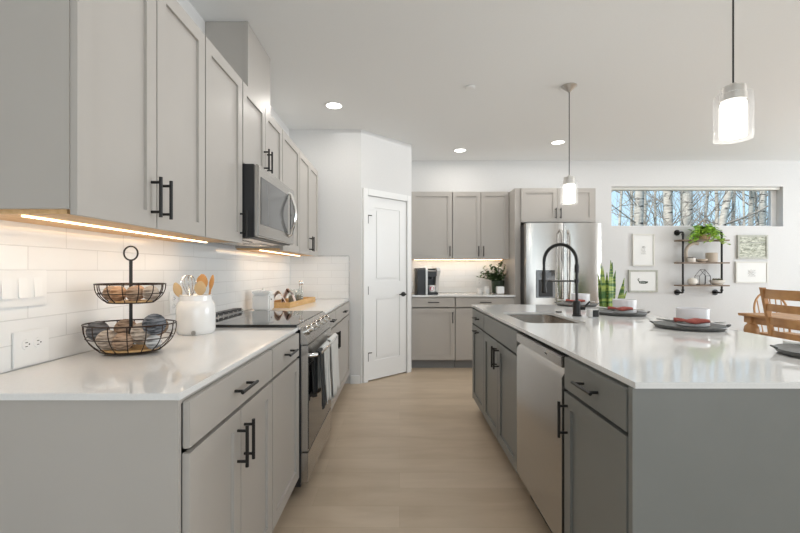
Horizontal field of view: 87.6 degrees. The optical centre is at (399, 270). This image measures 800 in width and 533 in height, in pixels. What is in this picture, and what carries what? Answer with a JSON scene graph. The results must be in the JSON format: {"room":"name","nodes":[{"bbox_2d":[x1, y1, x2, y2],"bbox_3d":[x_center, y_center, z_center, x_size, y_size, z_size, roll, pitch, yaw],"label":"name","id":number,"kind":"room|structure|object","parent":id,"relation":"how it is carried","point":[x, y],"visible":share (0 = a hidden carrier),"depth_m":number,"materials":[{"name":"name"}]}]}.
{"room":"kitchen","nodes":[
{"label":"kitchen","id":0,"kind":"room"},
{"bbox_2d":[1,0,288,373],"bbox_3d":[-1.265,-0.151,0.890,0.150,2.743,9.780,0,0,0],"label":"wall","id":1,"kind":"structure","parent":0,"point":[186,5],"depth_m":2.49,"materials":[{"name":"paint"}]},
{"bbox_2d":[0,270,46,308],"bbox_3d":[-1.175,0.056,1.302,0.010,0.112,0.159,0,0,0],"label":"switch plate","id":2,"kind":"object","parent":1,"relation":"attached to","point":[18,288],"visible":1,"depth_m":1.29,"materials":[{"name":"white plastic"}]},
{"bbox_2d":[12,327,48,368],"bbox_3d":[-1.175,0.245,1.333,0.008,0.110,0.130,0,0,0],"label":"outlet","id":3,"kind":"object","parent":1,"relation":"attached to","point":[29,347],"visible":1,"depth_m":1.32,"materials":[{"name":"white plastic"}]},
{"bbox_2d":[21,339,31,349],"bbox_3d":[-1.173,0.233,1.312,0.003,0.033,0.033,0,0,0],"label":"receptacle","id":4,"kind":"object","parent":3,"relation":"attached to","point":[26,344],"depth_m":1.31,"materials":[{"name":"white plastic"}]},
{"bbox_2d":[33,337,42,346],"bbox_3d":[-1.173,0.233,1.354,0.003,0.033,0.033,0,0,0],"label":"receptacle","id":5,"kind":"object","parent":3,"relation":"attached to","point":[37,341],"depth_m":1.35,"materials":[{"name":"white plastic"}]},
{"bbox_2d":[0,0,204,236],"bbox_3d":[-0.998,-0.589,1.452,0.381,0.883,0.723,0,0,0],"label":"upper cabinet","id":6,"kind":"object","parent":1,"relation":"attached to","point":[102,102],"visible":0.99,"depth_m":1.21,"materials":[{"name":"beige paint"}]},
{"bbox_2d":[21,215,206,242],"bbox_3d":[-1.020,-0.148,1.665,0.010,0.004,1.070,0,0,0],"label":"led strip","id":7,"kind":"object","parent":6,"relation":"attached to","point":[21,215],"visible":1,"depth_m":1.41,"materials":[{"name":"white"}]},
{"bbox_2d":[0,220,289,373],"bbox_3d":[-1.185,0.075,2.755,0.009,0.460,3.469,0,0,0],"label":"backsplash","id":8,"kind":"structure","parent":1,"relation":"attached to","point":[74,260],"depth_m":1.64,"materials":[{"name":"white tile"}]},
{"bbox_2d":[169,291,177,313],"bbox_3d":[-1.175,0.165,2.170,0.008,0.114,0.080,0,0,0],"label":"outlet","id":9,"kind":"object","parent":1,"relation":"attached to","point":[173,299],"visible":0.88,"depth_m":2.16,"materials":[{"name":"white plastic"}]},
{"bbox_2d":[132,36,246,242],"bbox_3d":[-0.998,-0.589,2.031,0.381,0.883,0.426,0,0,0],"label":"upper cabinet","id":10,"kind":"object","parent":1,"relation":"attached to","point":[223,85],"visible":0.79,"depth_m":2.01,"materials":[{"name":"beige paint"}]},
{"bbox_2d":[242,81,281,181],"bbox_3d":[-0.998,-0.805,2.630,0.381,0.450,0.758,0,0,0],"label":"upper cabinet","id":11,"kind":"object","parent":1,"relation":"attached to","point":[261,133],"visible":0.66,"depth_m":2.55,"materials":[{"name":"beige paint"}]},
{"bbox_2d":[205,21,269,112],"bbox_3d":[-1.056,-1.276,2.772,0.263,0.490,0.455,0,0,0],"label":"duct cover","id":12,"kind":"object","parent":11,"relation":"on","point":[236,42],"visible":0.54,"depth_m":2.55,"materials":[{"name":"beige paint"}]},
{"bbox_2d":[213,164,296,246],"bbox_3d":[-0.943,-0.373,2.632,0.484,0.410,0.752,0,0,0],"label":"microwave","id":13,"kind":"object","parent":11,"relation":"attached to","point":[270,205],"visible":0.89,"depth_m":2.42,"materials":[{"name":"silver metal"}]},
{"bbox_2d":[235,129,299,252],"bbox_3d":[-0.998,-0.589,3.272,0.381,0.883,0.513,0,0,0],"label":"upper cabinet","id":14,"kind":"object","parent":1,"relation":"attached to","point":[290,151],"visible":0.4,"depth_m":3.29,"materials":[{"name":"beige paint"}]},
{"bbox_2d":[266,151,317,255],"bbox_3d":[-0.998,-0.589,3.935,0.381,0.883,0.808,0,0,0],"label":"upper cabinet","id":15,"kind":"object","parent":1,"relation":"attached to","point":[308,173],"visible":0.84,"depth_m":3.88,"materials":[{"name":"beige paint"}]},
{"bbox_2d":[289,129,360,383],"bbox_3d":[-0.802,-0.151,4.550,0.775,2.743,0.100,0,0,0],"label":"wall","id":16,"kind":"structure","parent":0,"point":[335,154],"depth_m":4.50,"materials":[{"name":"paint"}]},
{"bbox_2d":[290,256,348,298],"bbox_3d":[-0.868,0.075,4.495,0.645,0.460,0.009,0,0,0],"label":"backsplash","id":17,"kind":"structure","parent":16,"relation":"attached to","point":[323,277],"depth_m":4.49,"materials":[{"name":"white tile"}]},
{"bbox_2d":[350,375,359,383],"bbox_3d":[-0.480,1.175,4.490,0.100,0.090,0.017,0,0,0],"label":"baseboard","id":18,"kind":"structure","parent":16,"relation":"attached to","point":[354,379],"depth_m":4.48,"materials":[{"name":"white paint"}]},
{"bbox_2d":[361,130,411,382],"bbox_3d":[-0.170,-0.151,4.806,0.778,2.743,0.100,0,0,-44],"label":"wall","id":19,"kind":"structure","parent":0,"point":[386,163],"depth_m":4.72,"materials":[{"name":"paint"}]},
{"bbox_2d":[368,196,405,380],"bbox_3d":[-0.131,0.194,4.762,0.604,2.028,0.093,0,0,-44],"label":"door","id":20,"kind":"structure","parent":19,"relation":"in","point":[386,217],"depth_m":4.76,"materials":[{"name":"white paint"}]},
{"bbox_2d":[363,188,410,382],"bbox_3d":[-0.130,0.163,4.765,0.734,2.115,0.023,0,0,-44],"label":"trim","id":21,"kind":"structure","parent":19,"relation":"attached to","point":[371,192],"depth_m":4.66,"materials":[{"name":"white paint"}]},
{"bbox_2d":[272,368,550,532],"bbox_3d":[3.405,1.280,0.890,9.490,0.120,10.080,0,0,0],"label":"floor","id":22,"kind":"structure","parent":0,"point":[414,451],"depth_m":2.54,"materials":[{"name":"brown wood"}]},
{"bbox_2d":[0,348,271,532],"bbox_3d":[-0.843,0.772,1.400,0.691,0.896,0.708,0,0,0],"label":"base cabinet","id":23,"kind":"object","parent":22,"relation":"on","point":[201,461],"visible":0.94,"depth_m":1.05,"materials":[{"name":"beige paint"}]},
{"bbox_2d":[0,328,297,399],"bbox_3d":[-0.863,0.315,1.635,0.636,0.017,1.201,0,0,0],"label":"countertop","id":24,"kind":"structure","parent":23,"relation":"on","point":[186,364],"depth_m":1.28,"materials":[{"name":"white stone"}]},
{"bbox_2d":[81,245,176,354],"bbox_3d":[-1.005,0.102,1.560,0.319,0.391,0.255,0,0,-3],"label":"stand","id":25,"kind":"object","parent":24,"relation":"on","point":[135,348],"visible":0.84,"depth_m":1.52,"materials":[{"name":"black metal"}]},
{"bbox_2d":[86,321,109,339],"bbox_3d":[-1.115,0.224,1.541,0.076,0.074,0.075,0,0,0],"label":"yarn ball","id":26,"kind":"object","parent":25,"relation":"on","point":[96,331],"visible":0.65,"depth_m":1.51,"materials":[{"name":"grey fabric"}]},
{"bbox_2d":[95,330,117,349],"bbox_3d":[-1.063,0.254,1.518,0.074,0.074,0.074,0,0,17],"label":"yarn ball","id":27,"kind":"object","parent":25,"relation":"on","point":[102,336],"visible":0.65,"depth_m":1.49,"materials":[{"name":"beige fabric"}]},
{"bbox_2d":[102,286,115,300],"bbox_3d":[-1.078,0.085,1.560,0.055,0.055,0.056,0,0,35],"label":"yarn ball","id":28,"kind":"object","parent":25,"relation":"on","point":[109,287],"visible":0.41,"depth_m":1.54,"materials":[{"name":"beige fabric"}]},
{"bbox_2d":[109,286,125,300],"bbox_3d":[-1.033,0.085,1.532,0.056,0.056,0.056,0,0,0],"label":"yarn ball","id":29,"kind":"object","parent":25,"relation":"on","point":[115,290],"visible":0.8,"depth_m":1.51,"materials":[{"name":"beige fabric"}]},
{"bbox_2d":[112,332,132,350],"bbox_3d":[-0.997,0.257,1.502,0.065,0.066,0.066,0,0,-16],"label":"yarn ball","id":30,"kind":"object","parent":25,"relation":"on","point":[120,346],"visible":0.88,"depth_m":1.48,"materials":[{"name":"beige fabric"}]},
{"bbox_2d":[114,319,135,333],"bbox_3d":[-1.042,0.223,1.588,0.078,0.078,0.078,0,0,-8],"label":"yarn ball","id":31,"kind":"object","parent":25,"relation":"in","point":[125,322],"visible":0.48,"depth_m":1.56,"materials":[{"name":"beige fabric"}]},
{"bbox_2d":[81,319,176,354],"bbox_3d":[-1.005,0.246,1.560,0.320,0.103,0.256,0,0,0],"label":"basket","id":32,"kind":"object","parent":25,"relation":"on","point":[135,348],"depth_m":1.50,"materials":[{"name":"black metal"}]},
{"bbox_2d":[93,283,165,303],"bbox_3d":[-1.005,0.084,1.560,0.246,0.073,0.190,0,0,0],"label":"basket","id":33,"kind":"object","parent":25,"relation":"on","point":[141,301],"depth_m":1.51,"materials":[{"name":"black metal"}]},
{"bbox_2d":[125,286,142,300],"bbox_3d":[-0.977,0.084,1.536,0.055,0.055,0.055,0,0,-36],"label":"yarn ball","id":34,"kind":"object","parent":25,"relation":"on","point":[133,289],"visible":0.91,"depth_m":1.52,"materials":[{"name":"beige fabric"}]},
{"bbox_2d":[130,323,149,344],"bbox_3d":[-0.957,0.234,1.551,0.081,0.082,0.081,0,0,0],"label":"yarn ball","id":35,"kind":"object","parent":25,"relation":"on","point":[136,333],"visible":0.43,"depth_m":1.52,"materials":[{"name":"beige fabric"}]},
{"bbox_2d":[142,286,158,299],"bbox_3d":[-0.931,0.085,1.560,0.055,0.056,0.055,0,0,-33],"label":"yarn ball","id":36,"kind":"object","parent":25,"relation":"on","point":[148,289],"visible":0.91,"depth_m":1.54,"materials":[{"name":"beige fabric"}]},
{"bbox_2d":[145,335,161,348],"bbox_3d":[-0.906,0.264,1.537,0.053,0.054,0.053,0,0,-33],"label":"yarn ball","id":37,"kind":"object","parent":25,"relation":"on","point":[150,344],"visible":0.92,"depth_m":1.52,"materials":[{"name":"grey fabric"}]},
{"bbox_2d":[142,314,165,334],"bbox_3d":[-0.901,0.198,1.532,0.078,0.078,0.076,0,0,-13],"label":"yarn ball","id":38,"kind":"object","parent":25,"relation":"in","point":[152,319],"visible":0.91,"depth_m":1.51,"materials":[{"name":"blue fabric"}]},
{"bbox_2d":[176,294,215,335],"bbox_3d":[-0.995,0.211,2.040,0.176,0.188,0.176,0,0,0],"label":"utensil crock","id":39,"kind":"object","parent":24,"relation":"on","point":[195,313],"visible":0.97,"depth_m":1.97,"materials":[{"name":"white ceramic"}]},
{"bbox_2d":[173,282,181,296],"bbox_3d":[-1.060,0.174,2.040,0.098,0.232,0.010,0,0,0],"label":"wooden spoon","id":40,"kind":"object","parent":39,"relation":"in","point":[177,289],"visible":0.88,"depth_m":2.04,"materials":[{"name":"brown wood"}]},
{"bbox_2d":[180,275,196,294],"bbox_3d":[-1.026,0.155,2.028,0.071,0.267,0.071,0,0,34],"label":"whisk","id":41,"kind":"object","parent":39,"relation":"in","point":[185,275],"visible":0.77,"depth_m":2.02,"materials":[{"name":"silver metal"}]},
{"bbox_2d":[194,281,205,294],"bbox_3d":[-0.964,0.170,2.016,0.052,0.238,0.025,0,0,25],"label":"wooden spoon","id":42,"kind":"object","parent":39,"relation":"in","point":[200,288],"visible":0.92,"depth_m":2.01,"materials":[{"name":"brown wood"}]},
{"bbox_2d":[196,274,207,286],"bbox_3d":[-0.981,0.153,2.067,0.059,0.271,0.020,0,0,-8],"label":"wooden spoon","id":43,"kind":"object","parent":39,"relation":"in","point":[202,277],"visible":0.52,"depth_m":2.07,"materials":[{"name":"brown wood"}]},
{"bbox_2d":[208,275,213,294],"bbox_3d":[-0.941,0.155,2.051,0.058,0.267,0.010,0,0,-3],"label":"wooden spatula","id":44,"kind":"object","parent":39,"relation":"in","point":[211,282],"visible":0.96,"depth_m":2.05,"materials":[{"name":"brown wood"}]},
{"bbox_2d":[216,308,336,486],"bbox_3d":[-0.802,0.742,2.622,0.751,0.956,0.770,0,0,0],"label":"range","id":45,"kind":"object","parent":22,"relation":"on","point":[314,328],"visible":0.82,"depth_m":2.36,"materials":[{"name":"silver metal"}]},
{"bbox_2d":[216,311,322,327],"bbox_3d":[-0.836,0.302,2.622,0.568,0.023,0.770,0,0,0],"label":"cooktop","id":46,"kind":"object","parent":45,"relation":"in","point":[230,319],"depth_m":2.53,"materials":[{"name":"black glass"}]},
{"bbox_2d":[313,348,325,408],"bbox_3d":[-0.449,0.610,2.350,0.065,0.333,0.100,0,0,0],"label":"tea towel","id":47,"kind":"object","parent":45,"relation":"hanging from","point":[315,376],"visible":0.94,"depth_m":2.33,"materials":[{"name":"grey fabric"}]},
{"bbox_2d":[318,341,331,403],"bbox_3d":[-0.449,0.614,2.515,0.065,0.344,0.210,0,0,0],"label":"tea towel","id":48,"kind":"object","parent":45,"relation":"hanging from","point":[328,395],"visible":0.77,"depth_m":2.49,"materials":[{"name":"white fabric"}]},
{"bbox_2d":[326,333,339,397],"bbox_3d":[-0.449,0.633,2.795,0.065,0.387,0.270,0,0,0],"label":"tea towel","id":49,"kind":"object","parent":45,"relation":"hanging from","point":[334,359],"visible":0.76,"depth_m":2.78,"materials":[{"name":"white fabric"}]},
{"bbox_2d":[268,333,298,530],"bbox_3d":[-0.843,0.772,1.991,0.691,0.896,0.466,0,0,0],"label":"base cabinet","id":50,"kind":"object","parent":22,"relation":"on","point":[285,362],"visible":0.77,"depth_m":1.97,"materials":[{"name":"beige paint"}]},
{"bbox_2d":[326,310,339,410],"bbox_3d":[-0.843,0.772,3.257,0.691,0.896,0.483,0,0,0],"label":"base cabinet","id":51,"kind":"object","parent":22,"relation":"on","point":[332,314],"visible":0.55,"depth_m":3.38,"materials":[{"name":"beige paint"}]},
{"bbox_2d":[333,301,349,399],"bbox_3d":[-0.843,0.772,3.990,0.691,0.896,0.978,0,0,0],"label":"base cabinet","id":52,"kind":"object","parent":22,"relation":"on","point":[342,325],"visible":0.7,"depth_m":4.06,"materials":[{"name":"beige paint"}]},
{"bbox_2d":[245,299,348,313],"bbox_3d":[-0.863,0.315,3.748,0.636,0.017,1.481,0,0,0],"label":"countertop","id":53,"kind":"structure","parent":52,"relation":"on","point":[326,305],"depth_m":3.54,"materials":[{"name":"white stone"}]},
{"bbox_2d":[252,288,274,310],"bbox_3d":[-1.052,0.220,3.230,0.145,0.172,0.124,0,0,0],"label":"canister","id":54,"kind":"object","parent":53,"relation":"on","point":[262,300],"visible":1,"depth_m":3.17,"materials":[{"name":"white ceramic"}]},
{"bbox_2d":[274,297,314,307],"bbox_3d":[-0.965,0.283,3.760,0.210,0.045,0.720,0,0,5],"label":"wooden tray","id":55,"kind":"object","parent":53,"relation":"on","point":[277,303],"visible":0.63,"depth_m":3.55,"materials":[{"name":"brown wood"}]},
{"bbox_2d":[281,288,297,303],"bbox_3d":[-0.956,0.220,3.635,0.153,0.140,0.160,0,0,-6],"label":"folded napkin","id":56,"kind":"object","parent":55,"relation":"on","point":[287,290],"visible":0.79,"depth_m":3.61,"materials":[{"name":"white fabric"}]},
{"bbox_2d":[288,289,295,301],"bbox_3d":[-0.975,0.234,3.790,0.068,0.122,0.068,0,0,0],"label":"glass jar","id":57,"kind":"object","parent":55,"relation":"on","point":[290,299],"visible":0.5,"depth_m":3.76,"materials":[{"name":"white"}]},
{"bbox_2d":[296,289,302,300],"bbox_3d":[-0.925,0.234,3.860,0.068,0.122,0.068,0,0,0],"label":"glass jar","id":58,"kind":"object","parent":55,"relation":"on","point":[299,292],"visible":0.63,"depth_m":3.83,"materials":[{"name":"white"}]},
{"bbox_2d":[412,297,454,367],"bbox_3d":[0.419,0.772,5.448,0.536,0.896,0.661,0,0,0],"label":"base cabinet","id":59,"kind":"object","parent":22,"relation":"on","point":[433,318],"visible":0.9,"depth_m":5.16,"materials":[{"name":"beige paint"}]},
{"bbox_2d":[472,307,486,415],"bbox_3d":[0.990,0.772,3.408,0.781,0.896,0.509,0,0,0],"label":"base cabinet","id":60,"kind":"object","parent":22,"relation":"on","point":[478,331],"depth_m":3.42,"materials":[{"name":"grey paint"}]},
{"bbox_2d":[454,297,514,367],"bbox_3d":[1.059,0.772,5.448,0.736,0.896,0.661,0,0,0],"label":"base cabinet","id":61,"kind":"object","parent":22,"relation":"on","point":[463,309],"visible":0.36,"depth_m":5.16,"materials":[{"name":"beige paint"}]},
{"bbox_2d":[412,293,514,296],"bbox_3d":[0.788,0.315,5.452,1.280,0.017,0.635,0,0,0],"label":"countertop","id":62,"kind":"structure","parent":61,"relation":"on","point":[413,294],"depth_m":5.14,"materials":[{"name":"white stone"}]},
{"bbox_2d":[414,268,439,294],"bbox_3d":[0.359,0.135,5.401,0.295,0.342,0.280,0,0,-6],"label":"coffee machine","id":63,"kind":"object","parent":62,"relation":"on","point":[423,277],"visible":0.99,"depth_m":5.28,"materials":[{"name":"black plastic"}]},
{"bbox_2d":[476,261,505,293],"bbox_3d":[1.213,0.092,5.565,0.394,0.427,0.394,0,0,4],"label":"potted plant","id":64,"kind":"object","parent":62,"relation":"on","point":[497,280],"visible":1,"depth_m":5.51,"materials":[{"name":"green plant"}]},
{"bbox_2d":[496,286,503,293],"bbox_3d":[1.310,0.254,5.435,0.090,0.104,0.090,0,0,0],"label":"square pot","id":65,"kind":"object","parent":62,"relation":"on","point":[499,289],"visible":0.98,"depth_m":5.39,"materials":[{"name":"white ceramic"}]},
{"bbox_2d":[484,315,576,472],"bbox_3d":[0.928,0.772,2.706,0.658,0.896,0.886,0,0,0],"label":"base cabinet","id":66,"kind":"object","parent":22,"relation":"on","point":[501,343],"visible":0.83,"depth_m":2.62,"materials":[{"name":"grey paint"}]},
{"bbox_2d":[471,305,799,388],"bbox_3d":[1.183,0.315,2.445,1.075,0.017,2.610,0,0,0],"label":"countertop","id":67,"kind":"structure","parent":66,"relation":"on","point":[633,351],"depth_m":1.57,"materials":[{"name":"white stone"}]},
{"bbox_2d":[509,315,575,322],"bbox_3d":[0.922,0.426,2.740,0.378,0.198,0.661,0,0,0],"label":"sink","id":68,"kind":"object","parent":67,"relation":"in","point":[526,318],"visible":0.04,"depth_m":3.06,"materials":[{"name":"silver metal"}]},
{"bbox_2d":[541,243,589,315],"bbox_3d":[1.109,0.060,2.797,0.321,0.491,0.065,0,0,0],"label":"faucet","id":69,"kind":"object","parent":67,"relation":"on","point":[577,307],"visible":1,"depth_m":2.79,"materials":[{"name":"black metal"}]},
{"bbox_2d":[555,302,598,306],"bbox_3d":[1.540,0.290,3.630,0.333,0.030,0.333,0,0,-13],"label":"dinner plate","id":70,"kind":"object","parent":67,"relation":"on","point":[557,303],"visible":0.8,"depth_m":3.57,"materials":[{"name":"grey ceramic"}]},
{"bbox_2d":[571,293,589,304],"bbox_3d":[1.600,0.252,3.685,0.154,0.094,0.154,0,0,0],"label":"bowl","id":71,"kind":"object","parent":70,"relation":"on","point":[584,296],"visible":0.66,"depth_m":3.62,"materials":[{"name":"white ceramic"}]},
{"bbox_2d":[586,309,598,317],"bbox_3d":[1.260,0.280,2.717,0.060,0.052,0.066,0,0,0],"label":"sponge holder","id":72,"kind":"object","parent":67,"relation":"on","point":[592,313],"visible":1,"depth_m":2.69,"materials":[{"name":"white ceramic"}]},
{"bbox_2d":[598,309,649,316],"bbox_3d":[1.540,0.290,2.910,0.333,0.030,0.333,0,0,-13],"label":"dinner plate","id":73,"kind":"object","parent":67,"relation":"on","point":[601,311],"visible":0.67,"depth_m":2.82,"materials":[{"name":"grey ceramic"}]},
{"bbox_2d":[596,306,645,310],"bbox_3d":[1.519,0.268,2.872,0.302,0.027,0.052,0,0,33],"label":"folded cloth","id":74,"kind":"object","parent":73,"relation":"on","point":[596,306],"visible":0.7,"depth_m":2.89,"materials":[{"name":"white fabric"}]},
{"bbox_2d":[608,306,632,310],"bbox_3d":[1.499,0.258,2.833,0.152,0.027,0.070,0,0,28],"label":"napkin","id":75,"kind":"object","parent":74,"relation":"on","point":[609,307],"visible":1,"depth_m":2.81,"materials":[{"name":"fabric"}]},
{"bbox_2d":[612,299,636,313],"bbox_3d":[1.600,0.252,2.965,0.154,0.094,0.154,0,0,0],"label":"bowl","id":76,"kind":"object","parent":73,"relation":"on","point":[616,302],"visible":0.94,"depth_m":2.90,"materials":[{"name":"white ceramic"}]},
{"bbox_2d":[649,320,730,331],"bbox_3d":[1.540,0.290,2.220,0.333,0.030,0.333,0,0,-13],"label":"dinner plate","id":77,"kind":"object","parent":67,"relation":"on","point":[713,327],"visible":0.8,"depth_m":2.17,"materials":[{"name":"grey ceramic"}]},
{"bbox_2d":[656,317,725,324],"bbox_3d":[1.519,0.268,2.182,0.302,0.027,0.052,0,0,33],"label":"folded cloth","id":78,"kind":"object","parent":77,"relation":"on","point":[657,318],"visible":0.7,"depth_m":2.21,"materials":[{"name":"white fabric"}]},
{"bbox_2d":[673,318,709,323],"bbox_3d":[1.499,0.258,2.143,0.152,0.027,0.070,0,0,28],"label":"napkin","id":79,"kind":"object","parent":78,"relation":"on","point":[693,320],"visible":1,"depth_m":2.12,"materials":[{"name":"fabric"}]},
{"bbox_2d":[676,307,709,326],"bbox_3d":[1.600,0.252,2.275,0.154,0.094,0.154,0,0,0],"label":"bowl","id":80,"kind":"object","parent":77,"relation":"on","point":[681,312],"visible":0.85,"depth_m":2.22,"materials":[{"name":"white ceramic"}]},
{"bbox_2d":[770,344,799,357],"bbox_3d":[1.540,0.290,1.470,0.333,0.030,0.333,0,0,-13],"label":"dinner plate","id":81,"kind":"object","parent":67,"relation":"on","point":[787,349],"visible":0.94,"depth_m":1.56,"materials":[{"name":"grey ceramic"}]},
{"bbox_2d":[517,332,568,532],"bbox_3d":[0.933,0.777,1.939,0.608,0.885,0.630,0,0,0],"label":"dishwasher","id":82,"kind":"object","parent":22,"relation":"on","point":[540,366],"visible":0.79,"depth_m":1.86,"materials":[{"name":"silver metal"}]},
{"bbox_2d":[503,188,595,304],"bbox_3d":[1.930,0.100,5.444,1.000,2.240,0.663,0,0,0],"label":"tall cabinet","id":83,"kind":"object","parent":22,"relation":"on","point":[526,205],"visible":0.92,"depth_m":5.16,"materials":[{"name":"beige paint"}]},
{"bbox_2d":[521,223,600,305],"bbox_3d":[1.950,0.312,5.299,0.894,1.755,0.871,0,0,0],"label":"refrigerator","id":84,"kind":"object","parent":22,"relation":"on","point":[585,238],"visible":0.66,"depth_m":4.94,"materials":[{"name":"silver metal"}]},
{"bbox_2d":[597,260,626,307],"bbox_3d":[2.281,0.555,4.520,0.322,1.330,0.320,0,0,30],"label":"snake plant","id":85,"kind":"object","parent":22,"relation":"on","point":[606,290],"visible":0.29,"depth_m":4.49,"materials":[{"name":"green plant"}]},
{"bbox_2d":[557,356,799,532],"bbox_3d":[0.990,0.772,1.380,0.781,0.896,0.470,0,0,0],"label":"base cabinet","id":86,"kind":"object","parent":22,"relation":"on","point":[595,432],"depth_m":1.15,"materials":[{"name":"grey paint"}]},
{"bbox_2d":[738,313,799,333],"bbox_3d":[4.280,0.845,3.695,1.040,0.750,1.890,0,0,0],"label":"dining table","id":87,"kind":"object","parent":22,"relation":"on","point":[752,319],"visible":0.47,"depth_m":4.45,"materials":[{"name":"brown wood"}]},
{"bbox_2d":[753,294,799,335],"bbox_3d":[4.620,0.740,5.001,0.443,0.964,0.482,0,0,0],"label":"chair","id":88,"kind":"object","parent":22,"relation":"on","point":[759,295],"visible":0.27,"depth_m":5.18,"materials":[{"name":"brown wood"}]},
{"bbox_2d":[759,287,799,341],"bbox_3d":[3.769,0.693,3.802,0.552,1.055,0.538,0,0,3],"label":"chair","id":89,"kind":"object","parent":22,"relation":"on","point":[766,294],"visible":0.7,"depth_m":3.87,"materials":[{"name":"brown wood"}]},
{"bbox_2d":[189,0,799,160],"bbox_3d":[3.405,-1.648,0.890,9.490,0.250,10.080,0,0,0],"label":"ceiling","id":90,"kind":"structure","parent":0,"point":[649,76],"depth_m":3.18,"materials":[{"name":"paint"}]},
{"bbox_2d":[324,101,343,108],"bbox_3d":[-0.603,-1.519,3.840,0.176,0.008,0.176,0,0,0],"label":"recessed light","id":91,"kind":"object","parent":90,"relation":"in","point":[332,104],"visible":1,"depth_m":3.83,"materials":[{"name":"white paint"}]},
{"bbox_2d":[561,83,576,202],"bbox_3d":[1.400,-1.036,3.440,0.138,0.972,0.138,0,0,0],"label":"pendant light","id":92,"kind":"object","parent":90,"relation":"hanging from","point":[569,181],"visible":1,"depth_m":3.41,"materials":[{"name":"white glass"}]},
{"bbox_2d":[719,0,747,139],"bbox_3d":[1.400,-1.036,1.750,0.138,0.972,0.138,0,0,0],"label":"pendant light","id":93,"kind":"object","parent":90,"relation":"hanging from","point":[733,109],"visible":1,"depth_m":1.72,"materials":[{"name":"white glass"}]},
{"bbox_2d":[412,161,799,332],"bbox_3d":[3.405,-0.151,5.855,9.190,2.743,0.150,0,0,0],"label":"wall","id":94,"kind":"structure","parent":0,"point":[783,260],"depth_m":5.78,"materials":[{"name":"paint"}]},
{"bbox_2d":[412,192,451,259],"bbox_3d":[0.418,-0.589,5.585,0.538,0.883,0.386,0,0,0],"label":"upper cabinet","id":95,"kind":"object","parent":94,"relation":"attached to","point":[431,211],"visible":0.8,"depth_m":5.44,"materials":[{"name":"beige paint"}]},
{"bbox_2d":[412,259,501,292],"bbox_3d":[0.786,0.068,5.775,1.278,0.475,0.009,0,0,0],"label":"backsplash","id":96,"kind":"structure","parent":94,"relation":"attached to","point":[456,276],"depth_m":5.77,"materials":[{"name":"white tile"}]},
{"bbox_2d":[450,192,508,259],"bbox_3d":[1.059,-0.589,5.585,0.736,0.883,0.386,0,0,0],"label":"upper cabinet","id":97,"kind":"object","parent":94,"relation":"attached to","point":[480,220],"visible":0.93,"depth_m":5.44,"materials":[{"name":"beige paint"}]},
{"bbox_2d":[628,270,657,291],"bbox_3d":[3.365,0.147,5.765,0.402,0.308,0.028,0,0,0],"label":"framed picture","id":98,"kind":"object","parent":94,"relation":"attached to","point":[638,280],"visible":1,"depth_m":5.76,"materials":[{"name":"white paper"}]},
{"bbox_2d":[632,234,654,265],"bbox_3d":[3.369,-0.285,5.765,0.301,0.445,0.028,0,0,0],"label":"framed picture","id":99,"kind":"object","parent":94,"relation":"attached to","point":[643,245],"visible":1,"depth_m":5.76,"materials":[{"name":"white paper"}]},
{"bbox_2d":[612,187,779,225],"bbox_3d":[4.127,-0.888,5.872,2.377,0.553,0.115,0,0,0],"label":"window","id":100,"kind":"structure","parent":94,"relation":"in","point":[631,206],"depth_m":5.90,"materials":[{"name":"clear glass"}]},
{"bbox_2d":[612,187,779,189],"bbox_3d":[4.127,-1.144,5.840,2.369,0.036,0.050,0,0,0],"label":"rolled blind","id":101,"kind":"object","parent":100,"relation":"attached to","point":[613,188],"depth_m":5.82,"materials":[{"name":"white fabric"}]},
{"bbox_2d":[674,230,729,294],"bbox_3d":[4.090,-0.111,5.672,0.640,0.905,0.214,0,0,0],"label":"wall shelf","id":102,"kind":"object","parent":94,"relation":"attached to","point":[676,232],"visible":0.83,"depth_m":5.64,"materials":[{"name":"black metal"}]},
{"bbox_2d":[684,242,698,261],"bbox_3d":[3.986,-0.251,5.695,0.197,0.283,0.044,0,0,0],"label":"ornament","id":103,"kind":"object","parent":102,"relation":"on","point":[689,245],"visible":0.91,"depth_m":5.68,"materials":[{"name":"beige"}]},
{"bbox_2d":[687,278,697,284],"bbox_3d":[3.950,0.145,5.620,0.120,0.096,0.120,0,0,0],"label":"round vase","id":104,"kind":"object","parent":102,"relation":"on","point":[691,281],"visible":1,"depth_m":5.58,"materials":[{"name":"beige ceramic"}]},
{"bbox_2d":[687,221,730,244],"bbox_3d":[4.090,-0.505,5.584,0.572,0.337,0.359,0,0,-19],"label":"plant","id":105,"kind":"object","parent":102,"relation":"on","point":[699,232],"visible":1,"depth_m":5.56,"materials":[{"name":"green plant"}]},
{"bbox_2d":[705,253,717,261],"bbox_3d":[4.221,-0.175,5.640,0.138,0.128,0.138,0,0,0],"label":"round pot","id":106,"kind":"object","parent":102,"relation":"on","point":[712,257],"visible":0.84,"depth_m":5.59,"materials":[{"name":"beige ceramic"}]},
{"bbox_2d":[709,278,724,284],"bbox_3d":[4.282,0.147,5.620,0.176,0.092,0.176,0,0,0],"label":"succulent bowl","id":107,"kind":"object","parent":102,"relation":"on","point":[718,281],"visible":1,"depth_m":5.57,"materials":[{"name":"beige ceramic"}]},
{"bbox_2d":[735,262,767,282],"bbox_3d":[4.865,0.024,5.765,0.442,0.294,0.028,0,0,0],"label":"framed picture","id":108,"kind":"object","parent":94,"relation":"attached to","point":[745,272],"visible":1,"depth_m":5.76,"materials":[{"name":"white paper"}]},
{"bbox_2d":[737,235,767,258],"bbox_3d":[4.877,-0.327,5.765,0.417,0.327,0.028,0,0,0],"label":"framed picture","id":109,"kind":"object","parent":94,"relation":"attached to","point":[748,246],"visible":1,"depth_m":5.76,"materials":[{"name":"grey"}]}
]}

